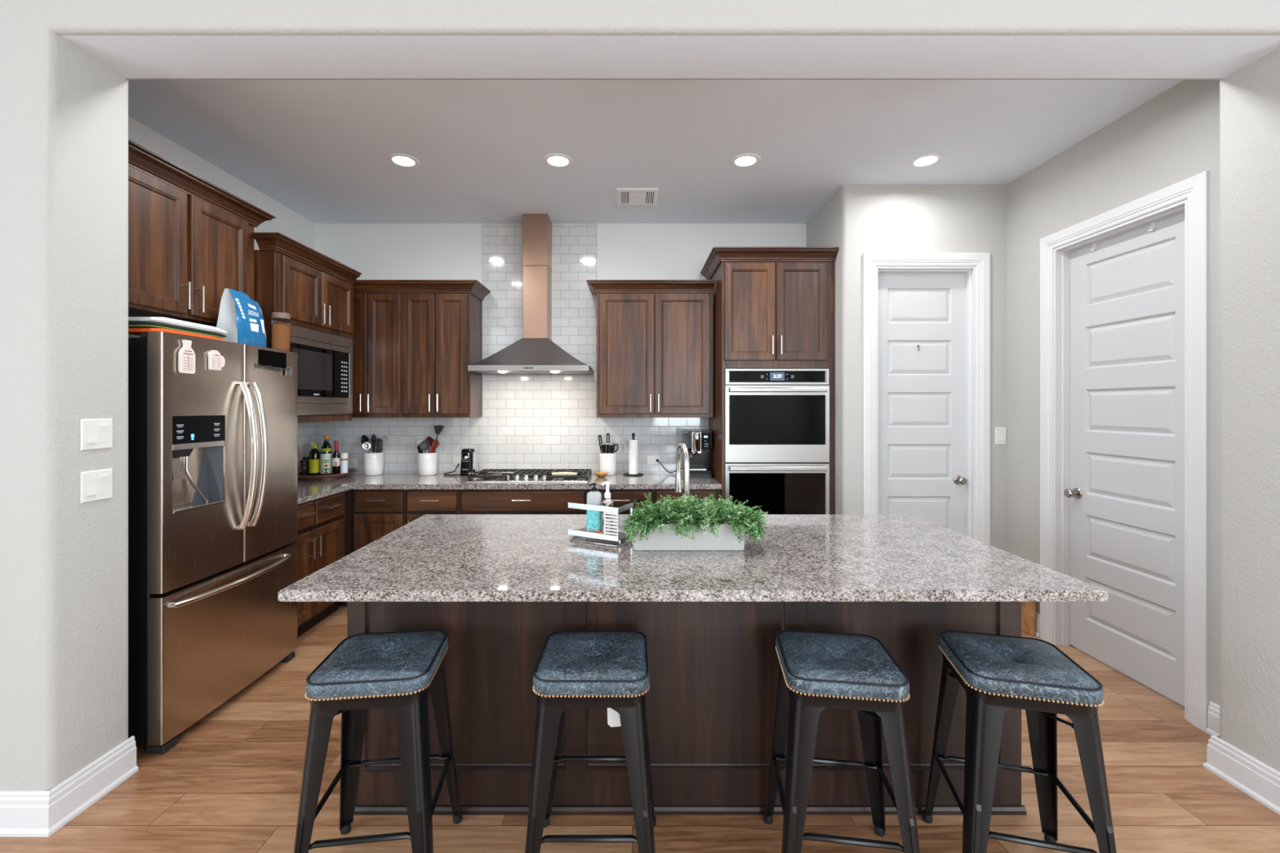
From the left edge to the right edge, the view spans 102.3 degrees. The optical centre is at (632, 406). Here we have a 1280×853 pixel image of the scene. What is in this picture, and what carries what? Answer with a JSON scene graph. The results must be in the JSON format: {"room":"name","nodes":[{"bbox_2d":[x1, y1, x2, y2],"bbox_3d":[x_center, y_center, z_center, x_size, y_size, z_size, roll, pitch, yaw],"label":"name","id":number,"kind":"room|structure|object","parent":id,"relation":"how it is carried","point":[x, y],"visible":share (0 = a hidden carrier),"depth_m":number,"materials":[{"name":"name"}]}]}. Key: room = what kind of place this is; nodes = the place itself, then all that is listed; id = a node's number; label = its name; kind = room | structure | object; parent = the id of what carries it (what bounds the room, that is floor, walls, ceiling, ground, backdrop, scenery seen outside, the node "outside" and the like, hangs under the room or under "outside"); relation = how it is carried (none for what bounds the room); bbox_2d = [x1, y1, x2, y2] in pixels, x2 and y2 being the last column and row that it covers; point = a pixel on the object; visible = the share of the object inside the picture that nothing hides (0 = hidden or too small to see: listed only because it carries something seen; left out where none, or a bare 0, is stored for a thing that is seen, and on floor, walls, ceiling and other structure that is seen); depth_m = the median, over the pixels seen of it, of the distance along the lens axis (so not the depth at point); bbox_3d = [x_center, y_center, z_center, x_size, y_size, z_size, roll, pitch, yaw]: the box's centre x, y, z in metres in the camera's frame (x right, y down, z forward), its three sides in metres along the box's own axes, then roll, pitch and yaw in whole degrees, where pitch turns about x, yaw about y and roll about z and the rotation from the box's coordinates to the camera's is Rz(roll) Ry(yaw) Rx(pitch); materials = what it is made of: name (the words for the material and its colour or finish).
{"room":"kitchen","nodes":[
{"label":"kitchen","id":0,"kind":"room"},
{"bbox_2d":[128,115,315,337],"bbox_3d":[-2.760,-0.036,3.245,0.120,3.040,2.290,0,0,0],"label":"wall","id":1,"kind":"structure","parent":0,"point":[287,222],"depth_m":3.47,"materials":[{"name":"white paint"}]},
{"bbox_2d":[128,138,275,327],"bbox_3d":[-2.430,-0.795,2.647,0.529,0.708,0.964,0,0,0],"label":"upper cabinet","id":2,"kind":"object","parent":1,"relation":"attached to","point":[191,239],"visible":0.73,"depth_m":2.54,"materials":[{"name":"brown wood"}]},
{"bbox_2d":[297,422,315,471],"bbox_3d":[-2.696,0.334,3.755,0.008,0.470,1.270,0,0,0],"label":"wall tiles","id":3,"kind":"structure","parent":1,"relation":"attached to","point":[306,432],"depth_m":4.24,"materials":[{"name":"white tile"}]},
{"bbox_2d":[251,232,361,423],"bbox_3d":[-2.381,-0.453,3.473,0.629,1.124,0.924,0,0,0],"label":"upper cabinet","id":4,"kind":"object","parent":1,"relation":"attached to","point":[291,277],"visible":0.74,"depth_m":3.33,"materials":[{"name":"brown wood"}]},
{"bbox_2d":[289,324,352,415],"bbox_3d":[-2.328,-0.225,3.509,0.424,0.568,0.816,0,0,0],"label":"microwave","id":5,"kind":"object","parent":4,"relation":"in","point":[324,371],"visible":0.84,"depth_m":3.53,"materials":[{"name":"silver metal"}]},
{"bbox_2d":[341,361,346,391],"bbox_3d":[-2.118,-0.215,3.788,0.001,0.222,0.077,0,0,0],"label":"print","id":6,"kind":"object","parent":5,"relation":"attached to","point":[344,364],"depth_m":3.79,"materials":[{"name":"grey"}]},
{"bbox_2d":[315,223,806,430],"bbox_3d":[-0.670,-0.036,4.450,4.300,3.040,0.120,0,0,0],"label":"wall","id":7,"kind":"structure","parent":0,"point":[379,251],"depth_m":4.39,"materials":[{"name":"white paint"}]},
{"bbox_2d":[351,280,402,417],"bbox_3d":[-2.088,-0.445,4.189,0.544,1.068,0.396,0,0,0],"label":"upper cabinet","id":8,"kind":"object","parent":7,"relation":"attached to","point":[377,335],"visible":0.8,"depth_m":4.05,"materials":[{"name":"brown wood"}]},
{"bbox_2d":[397,280,490,417],"bbox_3d":[-1.511,-0.445,4.189,0.610,1.068,0.396,0,0,0],"label":"upper cabinet","id":9,"kind":"object","parent":7,"relation":"attached to","point":[442,319],"visible":1,"depth_m":4.05,"materials":[{"name":"brown wood"}]},
{"bbox_2d":[315,222,708,473],"bbox_3d":[-1.022,-0.493,4.386,3.339,2.124,0.008,0,0,0],"label":"wall tiles","id":10,"kind":"structure","parent":7,"relation":"attached to","point":[526,421],"depth_m":4.38,"materials":[{"name":"white tile"}]},
{"bbox_2d":[347,458,357,467],"bbox_3d":[-2.395,0.484,4.378,0.118,0.072,0.007,0,0,0],"label":"wall outlet","id":11,"kind":"object","parent":10,"relation":"attached to","point":[352,463],"visible":0.62,"depth_m":4.38,"materials":[{"name":"white plastic"}]},
{"bbox_2d":[453,457,461,466],"bbox_3d":[-1.468,0.470,4.378,0.118,0.072,0.007,0,0,0],"label":"wall outlet","id":12,"kind":"object","parent":10,"relation":"attached to","point":[456,460],"visible":0.54,"depth_m":4.38,"materials":[{"name":"white plastic"}]},
{"bbox_2d":[647,456,661,464],"bbox_3d":[0.183,0.460,4.378,0.118,0.072,0.007,0,0,0],"label":"wall outlet","id":13,"kind":"object","parent":10,"relation":"attached to","point":[651,460],"visible":0.99,"depth_m":4.38,"materials":[{"name":"white plastic"}]},
{"bbox_2d":[467,213,593,374],"bbox_3d":[-0.787,-0.905,4.137,0.914,1.299,0.488,0,0,0],"label":"range hood","id":14,"kind":"object","parent":7,"relation":"attached to","point":[535,353],"visible":1,"depth_m":4.17,"materials":[{"name":"silver metal"}]},
{"bbox_2d":[586,280,715,417],"bbox_3d":[0.141,-0.445,4.189,0.997,1.068,0.396,0,0,0],"label":"upper cabinet","id":15,"kind":"object","parent":7,"relation":"attached to","point":[655,338],"visible":1,"depth_m":4.06,"materials":[{"name":"brown wood"}]},
{"bbox_2d":[0,0,1279,791],"bbox_3d":[0.000,-0.036,1.950,9.200,3.040,0.300,0,0,0],"label":"wall","id":16,"kind":"structure","parent":0,"point":[67,66],"depth_m":1.86,"materials":[{"name":"grey paint"}]},
{"bbox_2d":[0,735,138,836],"bbox_3d":[-3.306,1.413,1.938,2.588,0.142,0.324,0,0,0],"label":"baseboard","id":17,"kind":"structure","parent":16,"relation":"attached to","point":[22,813],"depth_m":1.84,"materials":[{"name":"white wood"}]},
{"bbox_2d":[80,468,112,503],"bbox_3d":[-2.030,0.301,1.958,0.011,0.116,0.116,0,0,0],"label":"light switch","id":18,"kind":"object","parent":16,"relation":"attached to","point":[95,485],"visible":1,"depth_m":1.95,"materials":[{"name":"white plastic"}]},
{"bbox_2d":[80,418,112,450],"bbox_3d":[-2.030,0.106,1.958,0.011,0.116,0.116,0,0,0],"label":"light switch","id":19,"kind":"object","parent":16,"relation":"attached to","point":[95,433],"visible":1,"depth_m":1.95,"materials":[{"name":"white plastic"}]},
{"bbox_2d":[1202,701,1279,814],"bbox_3d":[3.474,1.413,2.060,2.251,0.142,0.568,0,0,0],"label":"baseboard","id":20,"kind":"structure","parent":16,"relation":"attached to","point":[1249,775],"depth_m":2.00,"materials":[{"name":"white wood"}]},
{"bbox_2d":[0,605,1279,852],"bbox_3d":[0.000,1.514,-0.605,9.440,0.060,10.230,0,0,0],"label":"floor","id":21,"kind":"structure","parent":0,"point":[231,782],"depth_m":1.89,"materials":[{"name":"brown wood"}]},
{"bbox_2d":[128,331,297,754],"bbox_3d":[-2.278,0.584,2.623,0.794,1.800,0.887,0,0,0],"label":"fridge","id":22,"kind":"object","parent":21,"relation":"on","point":[212,454],"visible":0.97,"depth_m":2.39,"materials":[{"name":"silver metal"}]},
{"bbox_2d":[128,328,226,341],"bbox_3d":[-2.128,-0.329,2.395,0.167,0.025,0.410,0,0,0],"label":"mat","id":23,"kind":"object","parent":22,"relation":"on","point":[136,331],"visible":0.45,"depth_m":2.27,"materials":[{"name":"orange plastic"}]},
{"bbox_2d":[128,324,225,338],"bbox_3d":[-2.130,-0.345,2.395,0.164,0.006,0.410,0,0,0],"label":"mat","id":24,"kind":"object","parent":23,"relation":"on","point":[129,326],"visible":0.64,"depth_m":2.25,"materials":[{"name":"green fabric"}]},
{"bbox_2d":[128,322,226,337],"bbox_3d":[-2.129,-0.356,2.395,0.166,0.015,0.410,0,0,0],"label":"mat","id":25,"kind":"object","parent":24,"relation":"on","point":[170,326],"visible":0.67,"depth_m":2.33,"materials":[{"name":"black fabric"}]},
{"bbox_2d":[128,316,226,333],"bbox_3d":[-2.128,-0.377,2.395,0.167,0.026,0.410,0,0,0],"label":"mat","id":26,"kind":"object","parent":25,"relation":"on","point":[131,319],"visible":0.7,"depth_m":2.31,"materials":[{"name":"white fabric"}]},
{"bbox_2d":[177,339,195,373],"bbox_3d":[-1.974,-0.219,2.285,0.012,0.146,0.076,0,0,0],"label":"magnet","id":27,"kind":"object","parent":22,"relation":"attached to","point":[186,355],"visible":1,"depth_m":2.28,"materials":[{"name":"white plastic"}]},
{"bbox_2d":[183,350,193,369],"bbox_3d":[-1.968,-0.203,2.285,0.001,0.084,0.048,0,0,0],"label":"print","id":28,"kind":"object","parent":27,"relation":"attached to","point":[188,354],"depth_m":2.29,"materials":[{"name":"grey"}]},
{"bbox_2d":[207,350,225,370],"bbox_3d":[-1.969,-0.217,2.441,0.012,0.092,0.092,0,0,0],"label":"magnet","id":29,"kind":"object","parent":22,"relation":"attached to","point":[215,361],"visible":1,"depth_m":2.43,"materials":[{"name":"white plastic"}]},
{"bbox_2d":[216,288,266,347],"bbox_3d":[-2.117,-0.467,2.805,0.130,0.299,0.213,0,0,0],"label":"bag","id":30,"kind":"object","parent":22,"relation":"on","point":[240,316],"visible":0.94,"depth_m":2.73,"materials":[{"name":"blue plastic"}]},
{"bbox_2d":[257,349,291,375],"bbox_3d":[-1.969,-0.238,2.842,0.011,0.125,0.275,0,0,0],"label":"magnet","id":31,"kind":"object","parent":22,"relation":"attached to","point":[268,358],"visible":1,"depth_m":2.84,"materials":[{"name":"black plastic"}]},
{"bbox_2d":[271,311,290,351],"bbox_3d":[-2.035,-0.427,2.985,0.094,0.221,0.094,0,0,0],"label":"storage jar","id":32,"kind":"object","parent":22,"relation":"on","point":[280,322],"visible":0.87,"depth_m":2.95,"materials":[{"name":"brown plastic"}]},
{"bbox_2d":[292,490,346,637],"bbox_3d":[-2.361,1.045,3.433,0.668,0.878,0.655,0,0,0],"label":"base cabinet","id":33,"kind":"object","parent":21,"relation":"on","point":[321,541],"visible":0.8,"depth_m":3.40,"materials":[{"name":"brown wood"}]},
{"bbox_2d":[337,488,352,605],"bbox_3d":[-2.328,1.045,4.074,0.544,0.878,0.626,0,0,0],"label":"base cabinet","id":34,"kind":"object","parent":21,"relation":"on","point":[349,492],"visible":0.04,"depth_m":3.76,"materials":[{"name":"brown wood"}]},
{"bbox_2d":[293,629,462,852],"bbox_3d":[-0.790,1.131,1.635,0.411,0.704,0.408,0,0,-7],"label":"bar stool","id":35,"kind":"object","parent":21,"relation":"on","point":[397,671],"visible":1,"depth_m":1.51,"materials":[{"name":"blue leather"}]},
{"bbox_2d":[305,631,448,699],"bbox_3d":[-0.790,0.807,1.635,0.345,0.054,0.335,0,0,-7],"label":"seat cushion","id":36,"kind":"object","parent":35,"relation":"on","point":[399,664],"depth_m":1.55,"materials":[{"name":"blue leather"}]},
{"bbox_2d":[352,488,405,551],"bbox_3d":[-1.861,1.045,4.059,0.388,0.878,0.655,0,0,0],"label":"base cabinet","id":37,"kind":"object","parent":21,"relation":"on","point":[376,513],"visible":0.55,"depth_m":3.77,"materials":[{"name":"brown wood"}]},
{"bbox_2d":[405,488,458,524],"bbox_3d":[-1.470,1.045,4.059,0.390,0.878,0.655,0,0,0],"label":"base cabinet","id":38,"kind":"object","parent":21,"relation":"on","point":[419,502],"visible":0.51,"depth_m":3.77,"materials":[{"name":"brown wood"}]},
{"bbox_2d":[458,488,586,514],"bbox_3d":[-0.805,1.045,4.059,0.938,0.878,0.655,0,0,0],"label":"drawer","id":39,"kind":"object","parent":21,"relation":"on","point":[471,501],"visible":0.3,"depth_m":3.77,"materials":[{"name":"brown wood"}]},
{"bbox_2d":[297,473,721,504],"bbox_3d":[-1.021,0.587,3.741,3.340,0.036,1.282,0,0,0],"label":"countertop","id":40,"kind":"structure","parent":39,"relation":"on","point":[307,490],"depth_m":3.79,"materials":[{"name":"grey stone"}]},
{"bbox_2d":[297,468,356,479],"bbox_3d":[-2.458,0.547,4.125,0.444,0.043,0.444,0,0,0],"label":"turntable","id":41,"kind":"object","parent":40,"relation":"on","point":[350,472],"visible":0.56,"depth_m":3.98,"materials":[{"name":"brown wood"}]},
{"bbox_2d":[299,460,306,475],"bbox_3d":[-2.555,0.482,4.005,0.050,0.127,0.050,0,0,0],"label":"bottle","id":42,"kind":"object","parent":41,"relation":"on","point":[303,465],"visible":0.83,"depth_m":3.99,"materials":[{"name":"black glass"}]},
{"bbox_2d":[308,442,319,475],"bbox_3d":[-2.515,0.415,4.080,0.081,0.262,0.081,0,0,0],"label":"bottle","id":43,"kind":"object","parent":41,"relation":"on","point":[314,454],"visible":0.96,"depth_m":4.05,"materials":[{"name":"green glass"}]},
{"bbox_2d":[320,435,332,475],"bbox_3d":[-2.425,0.389,4.085,0.085,0.315,0.086,0,0,0],"label":"bottle","id":44,"kind":"object","parent":41,"relation":"on","point":[326,452],"visible":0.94,"depth_m":4.05,"materials":[{"name":"green glass"}]},
{"bbox_2d":[332,440,340,474],"bbox_3d":[-2.342,0.409,4.075,0.059,0.274,0.059,0,0,0],"label":"bottle","id":45,"kind":"object","parent":41,"relation":"on","point":[335,455],"visible":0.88,"depth_m":4.06,"materials":[{"name":"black glass"}]},
{"bbox_2d":[340,453,347,473],"bbox_3d":[-2.285,0.459,4.085,0.054,0.175,0.054,0,0,0],"label":"bottle","id":46,"kind":"object","parent":41,"relation":"on","point":[344,456],"visible":0.95,"depth_m":4.06,"materials":[{"name":"white"}]},
{"bbox_2d":[363,451,383,475],"bbox_3d":[-2.152,0.477,4.285,0.154,0.183,0.155,0,0,0],"label":"utensil crock","id":47,"kind":"object","parent":40,"relation":"on","point":[373,463],"visible":0.95,"depth_m":4.22,"materials":[{"name":"white ceramic"}]},
{"bbox_2d":[371,439,382,453],"bbox_3d":[-2.103,0.411,4.247,0.086,0.285,0.040,0,0,13],"label":"server","id":48,"kind":"object","parent":47,"relation":"in","point":[377,440],"visible":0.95,"depth_m":4.25,"materials":[{"name":"black plastic"}]},
{"bbox_2d":[417,451,437,475],"bbox_3d":[-1.703,0.477,4.285,0.154,0.183,0.154,0,0,0],"label":"utensil crock","id":49,"kind":"object","parent":40,"relation":"on","point":[427,462],"visible":0.95,"depth_m":4.22,"materials":[{"name":"white ceramic"}]},
{"bbox_2d":[419,440,429,453],"bbox_3d":[-1.703,0.418,4.236,0.080,0.268,0.035,0,0,1],"label":"spoon","id":50,"kind":"object","parent":49,"relation":"in","point":[424,446],"visible":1,"depth_m":4.24,"materials":[{"name":"grey plastic"}]},
{"bbox_2d":[424,436,433,453],"bbox_3d":[-1.713,0.404,4.344,0.068,0.298,0.043,0,0,32],"label":"spoon","id":51,"kind":"object","parent":49,"relation":"in","point":[428,439],"visible":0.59,"depth_m":4.35,"materials":[{"name":"red plastic"}]},
{"bbox_2d":[424,436,433,446],"bbox_3d":[-1.713,0.298,4.348,0.079,0.085,0.013,-1,-5,0],"label":"bowl","id":52,"kind":"object","parent":51,"relation":"on","point":[428,439],"depth_m":4.35,"materials":[{"name":"red plastic"}]},
{"bbox_2d":[433,425,444,453],"bbox_3d":[-1.629,0.356,4.298,0.118,0.395,0.016,0,0,-8],"label":"spatula","id":53,"kind":"object","parent":49,"relation":"in","point":[437,428],"visible":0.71,"depth_m":4.30,"materials":[{"name":"black plastic"}]},
{"bbox_2d":[460,448,476,475],"bbox_3d":[-1.347,0.460,4.226,0.112,0.218,0.116,0,0,8],"label":"can opener","id":54,"kind":"object","parent":40,"relation":"on","point":[468,456],"visible":0.91,"depth_m":4.19,"materials":[{"name":"black plastic"}]},
{"bbox_2d":[466,469,592,482],"bbox_3d":[-0.790,0.545,4.090,0.916,0.047,0.478,0,0,0],"label":"gas cooktop","id":55,"kind":"object","parent":40,"relation":"in","point":[518,475],"visible":0.89,"depth_m":3.95,"materials":[{"name":"silver metal"}]},
{"bbox_2d":[469,471,513,473],"bbox_3d":[-1.090,0.512,3.989,0.330,0.021,0.072,0,0,-8],"label":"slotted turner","id":56,"kind":"object","parent":55,"relation":"on","point":[479,472],"visible":0.87,"depth_m":3.98,"materials":[{"name":"silver metal"}]},
{"bbox_2d":[542,471,582,475],"bbox_3d":[-0.530,0.512,3.908,0.312,0.027,0.027,0,0,1],"label":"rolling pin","id":57,"kind":"object","parent":55,"relation":"on","point":[562,473],"visible":1,"depth_m":3.90,"materials":[{"name":"beige"}]},
{"bbox_2d":[594,471,608,477],"bbox_3d":[-0.252,0.552,4.140,0.112,0.033,0.112,0,0,0],"label":"wooden bowl","id":58,"kind":"object","parent":40,"relation":"on","point":[600,474],"visible":1,"depth_m":4.11,"materials":[{"name":"brown wood"}]},
{"bbox_2d":[599,452,616,475],"bbox_3d":[-0.205,0.478,4.285,0.140,0.180,0.141,0,0,0],"label":"utensil crock","id":59,"kind":"object","parent":40,"relation":"on","point":[607,462],"visible":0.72,"depth_m":4.23,"materials":[{"name":"white ceramic"}]},
{"bbox_2d":[623,433,643,475],"bbox_3d":[0.008,0.396,4.270,0.168,0.346,0.168,0,0,0],"label":"paper towel holder","id":60,"kind":"object","parent":40,"relation":"on","point":[633,434],"visible":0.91,"depth_m":4.24,"materials":[{"name":"black metal"}]},
{"bbox_2d":[628,439,638,474],"bbox_3d":[0.008,0.418,4.270,0.077,0.282,0.077,0,0,0],"label":"paper towel roll","id":61,"kind":"object","parent":60,"relation":"on","point":[633,444],"visible":1,"depth_m":4.24,"materials":[{"name":"white paper"}]},
{"bbox_2d":[680,429,711,478],"bbox_3d":[0.507,0.383,4.150,0.230,0.372,0.421,0,0,0],"label":"coffee machine","id":62,"kind":"object","parent":40,"relation":"on","point":[698,442],"visible":0.88,"depth_m":4.06,"materials":[{"name":"black"}]},
{"bbox_2d":[524,630,656,852],"bbox_3d":[-0.122,1.131,1.640,0.411,0.704,0.408,0,0,0],"label":"bar stool","id":63,"kind":"object","parent":21,"relation":"on","point":[609,669],"visible":1,"depth_m":1.48,"materials":[{"name":"black"}]},
{"bbox_2d":[533,631,649,696],"bbox_3d":[-0.122,0.807,1.640,0.345,0.054,0.335,0,0,0],"label":"seat cushion","id":64,"kind":"object","parent":63,"relation":"on","point":[569,664],"depth_m":1.55,"materials":[{"name":"blue leather"}]},
{"bbox_2d":[586,488,653,514],"bbox_3d":[-0.088,1.045,4.059,0.494,0.878,0.655,0,0,0],"label":"base cabinet","id":65,"kind":"object","parent":21,"relation":"on","point":[620,497],"visible":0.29,"depth_m":3.77,"materials":[{"name":"brown wood"}]},
{"bbox_2d":[346,601,1026,815],"bbox_3d":[0.190,1.045,2.268,2.481,0.878,0.794,0,0,0],"label":"kitchen island","id":66,"kind":"object","parent":21,"relation":"on","point":[714,666],"visible":0.39,"depth_m":1.90,"materials":[{"name":"brown wood"}]},
{"bbox_2d":[278,514,1108,601],"bbox_3d":[0.187,0.587,2.151,2.560,0.035,1.123,0,0,0],"label":"island countertop","id":67,"kind":"structure","parent":66,"relation":"on","point":[431,557],"depth_m":1.82,"materials":[{"name":"grey stone"}]},
{"bbox_2d":[568,502,633,546],"bbox_3d":[-0.130,0.488,2.196,0.250,0.160,0.158,0,0,27],"label":"sink caddy","id":68,"kind":"object","parent":67,"relation":"on","point":[616,535],"visible":0.8,"depth_m":2.12,"materials":[{"name":"silver metal"}]},
{"bbox_2d":[586,483,601,533],"bbox_3d":[-0.163,0.433,2.186,0.063,0.213,0.056,0,0,10],"label":"soap bottle","id":69,"kind":"object","parent":68,"relation":"on","point":[593,497],"visible":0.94,"depth_m":2.17,"materials":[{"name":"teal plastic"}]},
{"bbox_2d":[577,526,628,540],"bbox_3d":[-0.130,0.544,2.196,0.243,0.008,0.150,0,0,27],"label":"tray","id":70,"kind":"object","parent":68,"relation":"on","point":[582,532],"depth_m":2.13,"materials":[{"name":"silver metal"}]},
{"bbox_2d":[601,481,613,535],"bbox_3d":[-0.108,0.428,2.168,0.055,0.223,0.048,0,0,-20],"label":"soap bottle","id":71,"kind":"object","parent":68,"relation":"on","point":[607,501],"visible":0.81,"depth_m":2.15,"materials":[{"name":"white plastic"}]},
{"bbox_2d":[675,441,689,499],"bbox_3d":[0.224,0.364,2.320,0.099,0.409,0.232,0,0,-23],"label":"faucet","id":72,"kind":"object","parent":67,"relation":"on","point":[682,446],"visible":0.62,"depth_m":2.28,"materials":[{"name":"silver metal"}]},
{"bbox_2d":[622,492,768,551],"bbox_3d":[0.250,0.459,2.068,0.596,0.220,0.286,0,0,0],"label":"planter","id":73,"kind":"object","parent":67,"relation":"on","point":[688,525],"visible":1,"depth_m":2.02,"materials":[{"name":"grey"}]},
{"bbox_2d":[653,488,720,506],"bbox_3d":[0.405,1.045,4.059,0.488,0.878,0.655,0,0,0],"label":"base cabinet","id":74,"kind":"object","parent":21,"relation":"on","point":[657,492],"visible":0.06,"depth_m":3.77,"materials":[{"name":"brown wood"}]},
{"bbox_2d":[700,246,838,514],"bbox_3d":[1.026,0.172,4.037,0.896,2.624,0.699,0,0,0],"label":"tall cabinet","id":75,"kind":"object","parent":21,"relation":"on","point":[774,306],"visible":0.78,"depth_m":3.75,"materials":[{"name":"brown wood"}]},
{"bbox_2d":[724,368,829,514],"bbox_3d":[1.050,0.403,3.979,0.754,1.352,0.566,0,0,0],"label":"double oven","id":76,"kind":"object","parent":75,"relation":"in","point":[777,420],"visible":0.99,"depth_m":3.74,"materials":[{"name":"silver metal"}]},
{"bbox_2d":[760,373,794,379],"bbox_3d":[1.051,-0.214,3.740,0.242,0.043,0.001,0,0,0],"label":"display","id":77,"kind":"object","parent":76,"relation":"attached to","point":[763,376],"depth_m":3.74,"materials":[{"name":"grey"}]},
{"bbox_2d":[763,630,919,852],"bbox_3d":[0.645,1.131,1.630,0.411,0.704,0.408,0,0,8],"label":"bar stool","id":78,"kind":"object","parent":21,"relation":"on","point":[818,671],"visible":1,"depth_m":1.50,"materials":[{"name":"black"}]},
{"bbox_2d":[775,631,909,701],"bbox_3d":[0.645,0.807,1.630,0.345,0.054,0.335,0,0,8],"label":"seat cushion","id":79,"kind":"object","parent":78,"relation":"on","point":[820,666],"depth_m":1.54,"materials":[{"name":"blue leather"}]},
{"bbox_2d":[921,630,1116,852],"bbox_3d":[1.193,1.131,1.618,0.411,0.704,0.408,0,0,14],"label":"bar stool","id":80,"kind":"object","parent":21,"relation":"on","point":[997,673],"visible":1,"depth_m":1.51,"materials":[{"name":"black"}]},
{"bbox_2d":[938,631,1104,705],"bbox_3d":[1.193,0.807,1.618,0.345,0.054,0.335,0,0,14],"label":"seat cushion","id":81,"kind":"object","parent":80,"relation":"on","point":[1012,668],"depth_m":1.53,"materials":[{"name":"blue leather"}]},
{"bbox_2d":[1021,601,1035,635],"bbox_3d":[2.595,1.274,3.428,0.038,0.420,0.205,0,0,0],"label":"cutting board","id":82,"kind":"object","parent":21,"relation":"on","point":[1028,608],"visible":0.28,"depth_m":3.36,"materials":[{"name":"brown wood"}]},
{"bbox_2d":[128,80,1182,223],"bbox_3d":[0.000,-1.596,-0.605,9.440,0.080,10.230,0,0,0],"label":"ceiling","id":83,"kind":"structure","parent":0,"point":[320,149],"depth_m":2.99,"materials":[{"name":"white paint"}]},
{"bbox_2d":[387,153,419,168],"bbox_3d":[-1.449,-1.552,3.266,0.188,0.007,0.188,0,0,0],"label":"recessed light","id":84,"kind":"object","parent":83,"relation":"in","point":[401,160],"visible":1,"depth_m":3.25,"materials":[{"name":"white metal"}]},
{"bbox_2d":[392,155,414,165],"bbox_3d":[-1.449,-1.553,3.266,0.132,0.005,0.132,0,0,0],"label":"diffuser","id":85,"kind":"object","parent":84,"relation":"attached to","point":[397,160],"depth_m":3.25,"materials":[{"name":"white plastic"}]},
{"bbox_2d":[542,153,573,168],"bbox_3d":[-0.471,-1.552,3.266,0.188,0.007,0.188,0,0,0],"label":"recessed light","id":86,"kind":"object","parent":83,"relation":"in","point":[553,160],"visible":1,"depth_m":3.25,"materials":[{"name":"white metal"}]},
{"bbox_2d":[547,155,568,165],"bbox_3d":[-0.471,-1.553,3.266,0.132,0.005,0.132,0,0,0],"label":"diffuser","id":87,"kind":"object","parent":86,"relation":"attached to","point":[552,160],"depth_m":3.26,"materials":[{"name":"white"}]},
{"bbox_2d":[616,188,658,205],"bbox_3d":[0.037,-1.550,3.830,0.300,0.012,0.300,0,0,0],"label":"ceiling vent","id":88,"kind":"object","parent":83,"relation":"in","point":[630,197],"visible":1,"depth_m":3.81,"materials":[{"name":"white metal"}]},
{"bbox_2d":[730,153,760,168],"bbox_3d":[0.716,-1.552,3.266,0.188,0.007,0.188,0,0,0],"label":"recessed light","id":89,"kind":"object","parent":83,"relation":"in","point":[744,160],"visible":1,"depth_m":3.25,"materials":[{"name":"white metal"}]},
{"bbox_2d":[734,155,755,165],"bbox_3d":[0.716,-1.553,3.266,0.132,0.005,0.132,0,0,0],"label":"diffuser","id":90,"kind":"object","parent":89,"relation":"attached to","point":[739,160],"depth_m":3.26,"materials":[{"name":"white"}]},
{"bbox_2d":[908,153,942,168],"bbox_3d":[1.857,-1.552,3.266,0.188,0.007,0.188,0,0,0],"label":"recessed light","id":91,"kind":"object","parent":83,"relation":"in","point":[930,159],"visible":1,"depth_m":3.25,"materials":[{"name":"white metal"}]},
{"bbox_2d":[914,155,937,165],"bbox_3d":[1.857,-1.553,3.266,0.132,0.005,0.132,0,0,0],"label":"diffuser","id":92,"kind":"object","parent":91,"relation":"attached to","point":[921,160],"depth_m":3.25,"materials":[{"name":"white plastic"}]},
{"bbox_2d":[806,184,1007,551],"bbox_3d":[2.055,-0.036,4.005,1.150,3.040,0.770,0,0,0],"label":"wall","id":93,"kind":"structure","parent":0,"point":[858,220],"depth_m":3.62,"materials":[{"name":"grey paint"}]},
{"bbox_2d":[877,272,967,535],"bbox_3d":[2.058,0.255,3.682,0.670,2.435,0.109,0,0,0],"label":"door","id":94,"kind":"structure","parent":93,"relation":"in","point":[921,393],"depth_m":3.70,"materials":[{"name":"white wood"}]},
{"bbox_2d":[862,253,990,545],"bbox_3d":[2.058,0.206,3.668,0.884,2.556,0.140,0,0,0],"label":"trim","id":95,"kind":"structure","parent":93,"relation":"attached to","point":[975,267],"depth_m":3.61,"materials":[{"name":"white wood"}]},
{"bbox_2d":[995,426,1006,444],"bbox_3d":[2.583,0.209,3.614,0.076,0.122,0.011,0,0,0],"label":"light switch","id":96,"kind":"object","parent":93,"relation":"attached to","point":[1000,432],"visible":1,"depth_m":3.61,"materials":[{"name":"white plastic"}]},
{"bbox_2d":[1007,80,1219,705],"bbox_3d":[2.690,-0.036,3.245,0.120,3.040,2.290,0,0,0],"label":"wall","id":97,"kind":"structure","parent":0,"point":[1173,137],"depth_m":3.01,"materials":[{"name":"grey paint"}]},
{"bbox_2d":[1035,612,1039,637],"bbox_3d":[2.567,1.413,3.465,0.127,0.142,0.311,0,0,0],"label":"baseboard","id":98,"kind":"structure","parent":97,"relation":"attached to","point":[1037,615],"depth_m":3.33,"materials":[{"name":"white wood"}]},
{"bbox_2d":[1063,211,1184,706],"bbox_3d":[2.692,0.255,2.826,0.109,2.435,0.745,0,0,0],"label":"door","id":99,"kind":"structure","parent":97,"relation":"in","point":[1126,492],"depth_m":2.81,"materials":[{"name":"white wood"}]},
{"bbox_2d":[1040,170,1210,732],"bbox_3d":[2.678,0.206,2.826,0.140,2.556,0.959,0,0,0],"label":"trim","id":100,"kind":"structure","parent":97,"relation":"attached to","point":[1191,195],"depth_m":2.45,"materials":[{"name":"white wood"}]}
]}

